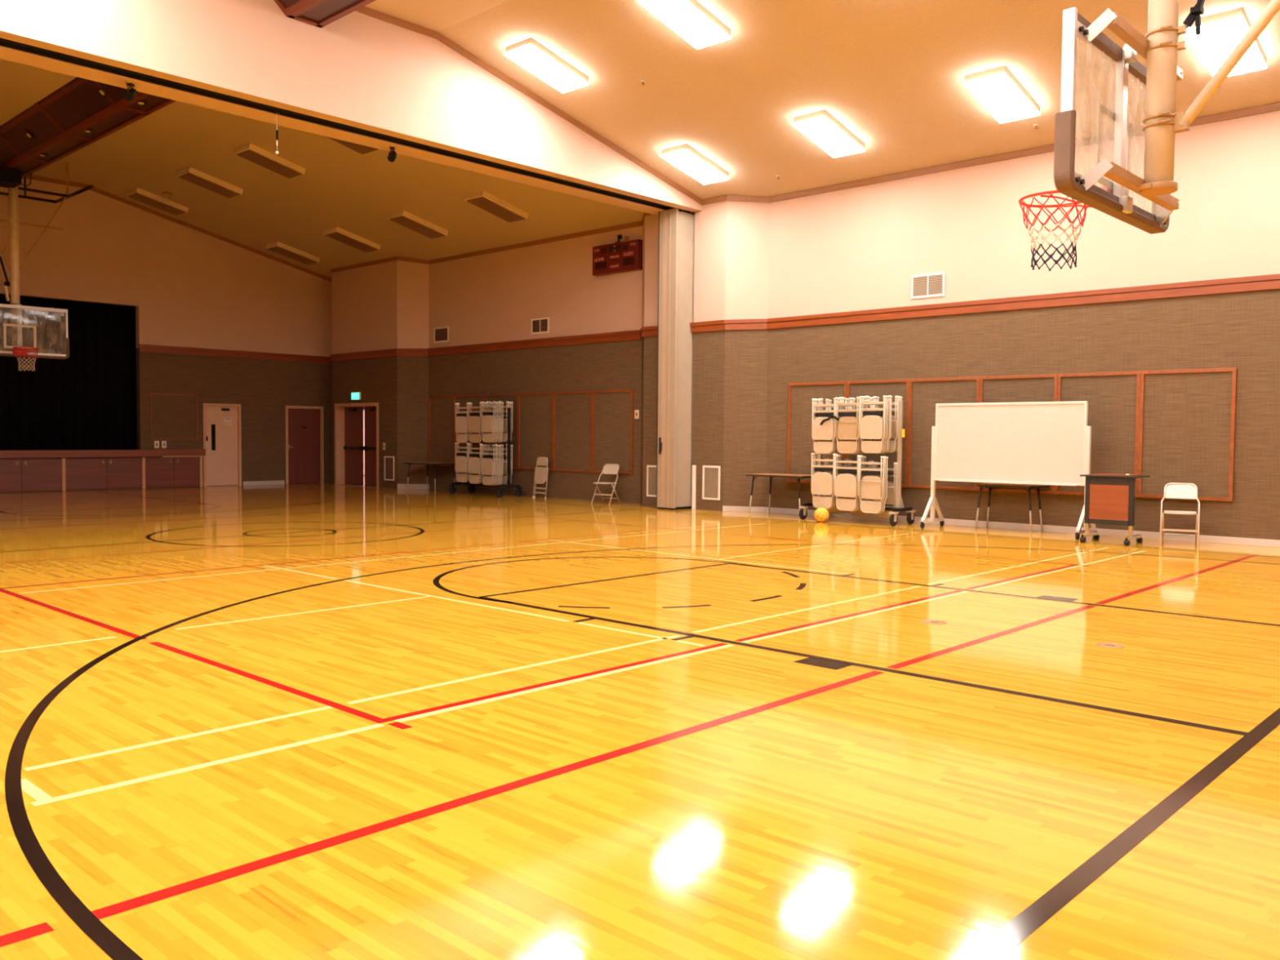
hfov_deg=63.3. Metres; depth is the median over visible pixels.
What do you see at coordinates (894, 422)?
folding chair
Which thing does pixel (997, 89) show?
ceiling light
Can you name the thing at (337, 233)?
ceiling light
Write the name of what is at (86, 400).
stage curtain
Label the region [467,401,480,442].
folding chair
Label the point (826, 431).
folding chair
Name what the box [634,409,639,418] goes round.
light switch
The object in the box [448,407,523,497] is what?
rack
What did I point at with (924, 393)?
board
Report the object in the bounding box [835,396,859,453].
folding chair
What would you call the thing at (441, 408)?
board
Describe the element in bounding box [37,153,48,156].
recessed light
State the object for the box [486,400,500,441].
folding chair
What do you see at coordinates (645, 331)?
trim
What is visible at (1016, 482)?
tray
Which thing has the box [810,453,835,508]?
folding chair
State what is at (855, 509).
folding chair
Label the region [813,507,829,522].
basketball
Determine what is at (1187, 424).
board
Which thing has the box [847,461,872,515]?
folding chair
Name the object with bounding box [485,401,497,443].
folding chair
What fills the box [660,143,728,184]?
ceiling light
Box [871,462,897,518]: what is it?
folding chair
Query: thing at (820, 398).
folding chair
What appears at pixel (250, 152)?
ceiling light
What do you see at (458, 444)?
folding chair
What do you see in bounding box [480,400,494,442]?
folding chair
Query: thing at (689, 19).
ceiling light
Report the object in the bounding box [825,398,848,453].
folding chair
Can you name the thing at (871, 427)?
folding chair
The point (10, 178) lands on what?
speaker
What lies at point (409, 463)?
table
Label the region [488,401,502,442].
folding chair
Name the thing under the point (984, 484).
table
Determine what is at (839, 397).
folding chair
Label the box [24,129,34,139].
recessed light
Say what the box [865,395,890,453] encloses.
folding chair
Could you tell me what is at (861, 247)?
wall
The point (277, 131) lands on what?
switch
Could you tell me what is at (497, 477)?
folding chair
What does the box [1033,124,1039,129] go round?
sprinkler head
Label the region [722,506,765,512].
baseboard
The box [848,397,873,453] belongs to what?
folding chair
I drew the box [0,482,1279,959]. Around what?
floor
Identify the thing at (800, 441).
board
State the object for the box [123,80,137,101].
spotlight
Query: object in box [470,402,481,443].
folding chair
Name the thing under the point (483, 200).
ceiling light
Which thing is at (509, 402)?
folding chair
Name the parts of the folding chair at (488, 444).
seat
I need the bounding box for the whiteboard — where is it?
[920,400,1096,539]
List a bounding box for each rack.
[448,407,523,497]
[798,400,915,525]
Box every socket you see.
[922,619,946,624]
[1095,642,1124,648]
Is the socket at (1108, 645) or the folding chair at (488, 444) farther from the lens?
the folding chair at (488, 444)
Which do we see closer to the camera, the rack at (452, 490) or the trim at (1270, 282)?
the trim at (1270, 282)
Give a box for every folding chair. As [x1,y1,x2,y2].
[454,402,467,442]
[454,442,467,482]
[457,403,468,442]
[457,442,469,482]
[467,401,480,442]
[467,443,480,484]
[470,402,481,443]
[470,443,482,484]
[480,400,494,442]
[480,444,494,484]
[483,401,496,442]
[483,444,496,485]
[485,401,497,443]
[485,444,497,485]
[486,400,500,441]
[487,444,499,485]
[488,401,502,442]
[488,444,502,484]
[490,402,503,443]
[490,444,503,484]
[495,444,507,484]
[496,401,509,441]
[497,401,511,442]
[499,444,512,484]
[506,401,512,439]
[532,457,548,498]
[591,463,620,504]
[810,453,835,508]
[811,397,835,453]
[813,453,836,508]
[814,399,835,453]
[814,453,838,509]
[816,399,839,453]
[817,399,837,454]
[819,398,840,453]
[824,458,848,513]
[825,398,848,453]
[829,400,853,453]
[834,454,859,511]
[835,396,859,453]
[835,454,860,511]
[837,397,862,453]
[837,454,862,511]
[839,396,861,452]
[840,397,865,453]
[843,398,865,453]
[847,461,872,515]
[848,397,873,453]
[857,456,884,513]
[859,395,885,453]
[860,455,885,513]
[861,395,887,453]
[862,395,888,453]
[862,456,888,513]
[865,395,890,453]
[866,395,892,453]
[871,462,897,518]
[873,395,898,453]
[875,395,900,453]
[877,396,902,453]
[1159,482,1199,546]
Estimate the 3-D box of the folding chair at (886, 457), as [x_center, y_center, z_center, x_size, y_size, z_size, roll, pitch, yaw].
[3.747,0.078,16.582,0.460,0.911,0.062,3,3,43]
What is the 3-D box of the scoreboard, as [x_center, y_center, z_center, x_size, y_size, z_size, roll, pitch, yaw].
[-0.469,-4.667,21.419,1.320,0.780,0.170,3,3,43]
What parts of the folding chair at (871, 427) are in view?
backrest, seat, rail, rail, frame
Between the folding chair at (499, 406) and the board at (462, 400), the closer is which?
the folding chair at (499, 406)
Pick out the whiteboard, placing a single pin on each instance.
(1028, 442)
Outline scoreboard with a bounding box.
[592,234,642,275]
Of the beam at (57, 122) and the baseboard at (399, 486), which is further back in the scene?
the baseboard at (399, 486)
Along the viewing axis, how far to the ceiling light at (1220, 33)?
12.15 m
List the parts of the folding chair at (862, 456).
frame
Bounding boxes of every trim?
[26,174,651,281]
[138,343,332,364]
[330,325,657,361]
[355,6,1279,204]
[689,273,1279,333]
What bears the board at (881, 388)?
attached to the wall at (861, 247)
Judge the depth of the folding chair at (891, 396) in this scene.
16.47 m
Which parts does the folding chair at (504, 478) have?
frame, backrest, seat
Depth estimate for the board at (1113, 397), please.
14.90 m
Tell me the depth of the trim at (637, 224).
25.16 m
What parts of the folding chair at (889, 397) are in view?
frame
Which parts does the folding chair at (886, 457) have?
frame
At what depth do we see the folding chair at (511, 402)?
23.37 m
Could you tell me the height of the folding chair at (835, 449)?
0.911 m
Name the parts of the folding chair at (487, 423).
seat, backrest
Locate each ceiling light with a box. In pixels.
[125,187,188,215]
[176,166,243,198]
[234,142,305,178]
[265,241,319,264]
[323,226,380,252]
[326,136,378,155]
[387,210,448,239]
[464,190,528,222]
[503,37,589,93]
[639,0,731,48]
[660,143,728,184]
[791,110,865,157]
[963,66,1039,123]
[1186,7,1266,76]
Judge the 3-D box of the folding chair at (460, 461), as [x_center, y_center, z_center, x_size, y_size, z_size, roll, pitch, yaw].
[-4.097,-0.404,23.837,0.460,0.911,0.062,3,3,43]
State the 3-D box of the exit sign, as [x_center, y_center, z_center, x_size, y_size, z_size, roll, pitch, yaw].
[-7.519,-2.223,27.510,0.400,0.200,0.059,3,3,43]
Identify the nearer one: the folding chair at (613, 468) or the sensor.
the folding chair at (613, 468)
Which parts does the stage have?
cupboard door, cupboard door, post, cupboard door, cupboard door, post, cupboard door, cupboard door, post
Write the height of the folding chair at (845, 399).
0.911 m
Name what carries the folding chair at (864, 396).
hanging from the rack at (900, 507)
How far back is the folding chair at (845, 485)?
16.80 m
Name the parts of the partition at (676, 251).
handle, lead post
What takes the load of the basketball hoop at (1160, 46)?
hanging from the ceiling
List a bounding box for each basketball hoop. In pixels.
[0,162,93,371]
[1018,0,1279,271]
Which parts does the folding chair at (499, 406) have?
seat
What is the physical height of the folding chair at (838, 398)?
0.911 m
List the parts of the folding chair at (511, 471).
frame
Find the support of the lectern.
on the floor
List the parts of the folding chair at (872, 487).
frame, backrest, seat, rail, rail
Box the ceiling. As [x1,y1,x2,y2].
[0,0,1279,278]
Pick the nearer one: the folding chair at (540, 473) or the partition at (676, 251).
the partition at (676, 251)
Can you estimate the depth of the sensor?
24.07 m
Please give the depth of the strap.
16.93 m
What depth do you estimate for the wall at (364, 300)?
27.02 m
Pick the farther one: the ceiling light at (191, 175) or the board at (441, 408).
the board at (441, 408)
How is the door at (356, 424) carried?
in the wall at (364, 300)
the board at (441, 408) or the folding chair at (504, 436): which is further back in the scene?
the board at (441, 408)
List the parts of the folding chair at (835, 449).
frame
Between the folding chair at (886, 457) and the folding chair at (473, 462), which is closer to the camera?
the folding chair at (886, 457)
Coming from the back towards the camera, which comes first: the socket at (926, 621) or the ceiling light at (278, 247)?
the ceiling light at (278, 247)
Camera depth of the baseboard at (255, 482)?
27.91 m
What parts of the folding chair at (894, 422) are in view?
frame, backrest, seat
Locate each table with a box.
[404,462,455,493]
[745,473,813,518]
[973,482,1049,533]
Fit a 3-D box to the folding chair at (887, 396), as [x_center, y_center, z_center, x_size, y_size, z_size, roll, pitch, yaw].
[3.749,-0.879,16.547,0.460,0.911,0.062,3,3,43]
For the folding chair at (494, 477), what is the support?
hanging from the rack at (452, 490)
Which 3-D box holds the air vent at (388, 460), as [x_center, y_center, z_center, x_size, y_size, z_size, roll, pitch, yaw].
[-6.411,-0.297,26.566,0.446,0.620,0.020,3,3,43]
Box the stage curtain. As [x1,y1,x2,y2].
[0,293,137,449]
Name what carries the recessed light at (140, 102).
attached to the beam at (57, 122)
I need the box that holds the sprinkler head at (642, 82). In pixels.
[640,80,645,85]
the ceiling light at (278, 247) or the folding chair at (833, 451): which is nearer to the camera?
the folding chair at (833, 451)
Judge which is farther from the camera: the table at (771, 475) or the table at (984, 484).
the table at (771, 475)
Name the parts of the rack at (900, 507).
hanging arm, hanging arm, hanging arm, hanging arm, frame, hanging arm, hanging arm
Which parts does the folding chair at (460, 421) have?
seat, backrest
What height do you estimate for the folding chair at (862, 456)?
0.911 m
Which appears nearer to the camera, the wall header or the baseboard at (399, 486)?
the wall header
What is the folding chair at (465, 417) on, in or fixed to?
hanging from the rack at (452, 490)
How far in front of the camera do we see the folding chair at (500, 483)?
23.24 m
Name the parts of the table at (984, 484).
leg, leg, leg, leg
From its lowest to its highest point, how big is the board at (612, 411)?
1.740 m
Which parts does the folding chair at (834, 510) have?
backrest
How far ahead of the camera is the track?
13.96 m
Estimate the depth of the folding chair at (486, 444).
23.12 m
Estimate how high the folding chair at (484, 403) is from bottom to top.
0.911 m
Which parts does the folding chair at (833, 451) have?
frame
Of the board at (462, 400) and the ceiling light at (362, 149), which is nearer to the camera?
the ceiling light at (362, 149)
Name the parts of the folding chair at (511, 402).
frame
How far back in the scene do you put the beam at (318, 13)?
13.18 m
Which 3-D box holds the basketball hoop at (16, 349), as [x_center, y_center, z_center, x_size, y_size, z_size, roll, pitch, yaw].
[-12.918,-4.547,21.603,2.200,4.576,2.187,3,3,43]
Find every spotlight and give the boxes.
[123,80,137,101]
[387,145,396,162]
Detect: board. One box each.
[428,395,453,466]
[453,394,484,466]
[484,393,518,469]
[517,391,553,471]
[552,391,592,472]
[591,389,634,474]
[786,381,846,483]
[845,378,909,487]
[906,376,979,490]
[977,373,1057,493]
[1054,370,1140,497]
[1137,367,1237,501]
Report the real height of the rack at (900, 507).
1.980 m
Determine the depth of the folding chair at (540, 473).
22.98 m
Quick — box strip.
[691,465,696,509]
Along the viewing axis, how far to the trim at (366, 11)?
16.18 m
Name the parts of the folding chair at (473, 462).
seat, backrest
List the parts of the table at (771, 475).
leg, leg, leg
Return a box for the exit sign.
[351,391,360,399]
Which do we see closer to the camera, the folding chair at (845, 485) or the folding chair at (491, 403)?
the folding chair at (845, 485)
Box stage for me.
[0,448,205,491]
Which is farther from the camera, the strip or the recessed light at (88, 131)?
the strip
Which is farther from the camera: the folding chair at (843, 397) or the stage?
the stage
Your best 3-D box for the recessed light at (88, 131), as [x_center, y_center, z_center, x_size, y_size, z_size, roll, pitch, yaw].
[-9.846,-6.221,18.518,0.200,0.030,0.200,3,3,43]
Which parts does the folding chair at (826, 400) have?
frame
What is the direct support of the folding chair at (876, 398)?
hanging from the rack at (900, 507)
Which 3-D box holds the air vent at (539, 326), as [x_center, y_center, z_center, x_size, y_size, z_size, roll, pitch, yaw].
[-2.232,-3.446,23.214,0.586,0.340,0.020,3,3,43]
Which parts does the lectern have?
panel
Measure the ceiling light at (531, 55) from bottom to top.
0.383 m
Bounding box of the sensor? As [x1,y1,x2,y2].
[162,191,173,204]
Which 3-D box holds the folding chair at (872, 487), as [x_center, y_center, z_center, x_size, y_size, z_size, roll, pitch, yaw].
[3.670,0.077,16.504,0.460,0.911,0.062,3,3,43]
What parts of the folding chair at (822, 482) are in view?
seat, backrest, rail, rail, frame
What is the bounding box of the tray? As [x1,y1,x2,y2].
[938,480,1077,485]
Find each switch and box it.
[154,440,159,448]
[161,440,166,448]
[275,129,278,139]
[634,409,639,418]
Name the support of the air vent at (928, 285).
in the wall at (861, 247)
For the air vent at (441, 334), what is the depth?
25.72 m
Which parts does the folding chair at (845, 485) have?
seat, backrest, rail, rail, frame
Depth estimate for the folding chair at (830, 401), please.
17.56 m
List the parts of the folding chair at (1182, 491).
rail, seat, frame, backrest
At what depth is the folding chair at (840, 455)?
16.86 m
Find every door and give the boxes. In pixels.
[203,403,241,486]
[285,405,324,484]
[334,402,378,487]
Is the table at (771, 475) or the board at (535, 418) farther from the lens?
the board at (535, 418)
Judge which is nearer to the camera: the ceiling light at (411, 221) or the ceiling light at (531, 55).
the ceiling light at (531, 55)
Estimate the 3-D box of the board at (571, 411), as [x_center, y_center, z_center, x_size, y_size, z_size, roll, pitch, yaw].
[-1.462,-1.050,22.562,1.246,1.740,0.040,3,3,43]
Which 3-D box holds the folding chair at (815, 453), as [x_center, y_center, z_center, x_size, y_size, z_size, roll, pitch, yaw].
[3.049,0.012,17.162,0.460,0.911,0.062,3,3,43]
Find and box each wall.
[0,177,332,492]
[331,260,397,488]
[396,110,1279,540]
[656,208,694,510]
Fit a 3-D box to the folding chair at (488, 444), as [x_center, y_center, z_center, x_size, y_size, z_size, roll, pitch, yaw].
[-3.258,-0.353,23.338,0.460,0.911,0.062,3,3,43]
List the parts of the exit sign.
lit panel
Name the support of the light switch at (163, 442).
attached to the wall at (187, 286)
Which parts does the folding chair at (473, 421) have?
seat, backrest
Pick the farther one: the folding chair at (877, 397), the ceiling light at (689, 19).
the folding chair at (877, 397)
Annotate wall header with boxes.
[0,0,702,215]
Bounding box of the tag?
[902,429,905,437]
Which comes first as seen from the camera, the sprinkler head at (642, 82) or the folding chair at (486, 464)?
the sprinkler head at (642, 82)
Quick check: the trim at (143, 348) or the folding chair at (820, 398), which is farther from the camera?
the trim at (143, 348)
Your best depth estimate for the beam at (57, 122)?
18.47 m
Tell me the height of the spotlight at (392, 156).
0.223 m
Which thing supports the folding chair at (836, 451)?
hanging from the rack at (900, 507)
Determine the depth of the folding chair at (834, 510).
17.44 m
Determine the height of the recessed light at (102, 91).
0.149 m
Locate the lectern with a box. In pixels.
[1080,473,1150,545]
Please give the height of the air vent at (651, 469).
0.620 m
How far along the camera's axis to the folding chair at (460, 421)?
23.77 m
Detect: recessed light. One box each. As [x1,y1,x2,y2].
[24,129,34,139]
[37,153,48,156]
[83,128,93,133]
[97,86,107,97]
[134,100,147,105]
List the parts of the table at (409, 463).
leg, leg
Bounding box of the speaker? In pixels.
[0,167,31,187]
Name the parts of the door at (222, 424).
view pane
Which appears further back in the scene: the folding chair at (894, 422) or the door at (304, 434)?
the door at (304, 434)
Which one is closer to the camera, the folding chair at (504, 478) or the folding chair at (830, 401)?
the folding chair at (830, 401)
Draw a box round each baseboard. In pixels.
[243,480,284,484]
[397,484,429,488]
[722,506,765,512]
[765,506,1279,547]
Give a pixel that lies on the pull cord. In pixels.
(275, 111)
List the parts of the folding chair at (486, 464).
seat, backrest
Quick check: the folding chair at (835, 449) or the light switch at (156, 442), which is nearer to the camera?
the folding chair at (835, 449)
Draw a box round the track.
[0,37,689,213]
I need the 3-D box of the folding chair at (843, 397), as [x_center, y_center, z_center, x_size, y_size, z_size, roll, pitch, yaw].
[3.455,-0.894,16.893,0.460,0.911,0.062,3,3,43]
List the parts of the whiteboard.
post, board frame, post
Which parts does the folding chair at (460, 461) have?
seat, backrest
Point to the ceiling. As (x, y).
(892, 73)
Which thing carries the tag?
hanging from the rack at (900, 507)
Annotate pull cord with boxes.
[273,108,279,154]
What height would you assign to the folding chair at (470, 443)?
0.911 m
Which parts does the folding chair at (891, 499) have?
backrest, frame, seat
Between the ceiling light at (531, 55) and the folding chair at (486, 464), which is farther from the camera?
the folding chair at (486, 464)
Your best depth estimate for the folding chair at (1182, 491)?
13.93 m
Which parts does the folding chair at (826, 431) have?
seat, backrest, rail, rail, frame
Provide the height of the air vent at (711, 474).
0.640 m
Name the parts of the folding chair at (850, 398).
frame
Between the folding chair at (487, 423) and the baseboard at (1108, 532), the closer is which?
the baseboard at (1108, 532)
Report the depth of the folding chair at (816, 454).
17.15 m
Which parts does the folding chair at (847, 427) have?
frame, backrest, seat, rail, rail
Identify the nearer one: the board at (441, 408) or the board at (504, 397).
the board at (504, 397)
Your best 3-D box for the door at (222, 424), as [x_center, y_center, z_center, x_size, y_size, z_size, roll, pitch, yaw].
[-10.945,-0.918,27.124,0.215,2.140,1.010,3,3,43]
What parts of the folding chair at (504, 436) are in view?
frame, seat, backrest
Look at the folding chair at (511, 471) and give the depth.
23.42 m
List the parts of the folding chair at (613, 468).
rail, seat, frame, backrest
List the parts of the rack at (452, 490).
hanging arm, hanging arm, hanging arm, hanging arm, frame, hanging arm, hanging arm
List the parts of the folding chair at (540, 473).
seat, backrest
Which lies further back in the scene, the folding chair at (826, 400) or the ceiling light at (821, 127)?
the folding chair at (826, 400)
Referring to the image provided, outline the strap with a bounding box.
[819,414,839,425]
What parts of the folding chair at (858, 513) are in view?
backrest, seat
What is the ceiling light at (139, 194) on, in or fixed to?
attached to the ceiling
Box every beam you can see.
[0,76,176,178]
[273,0,375,27]
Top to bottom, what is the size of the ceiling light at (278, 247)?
0.390 m
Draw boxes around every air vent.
[384,456,394,480]
[433,326,448,342]
[531,317,549,333]
[646,465,656,497]
[702,465,720,500]
[910,271,945,298]
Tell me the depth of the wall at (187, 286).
26.38 m
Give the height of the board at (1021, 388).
1.780 m

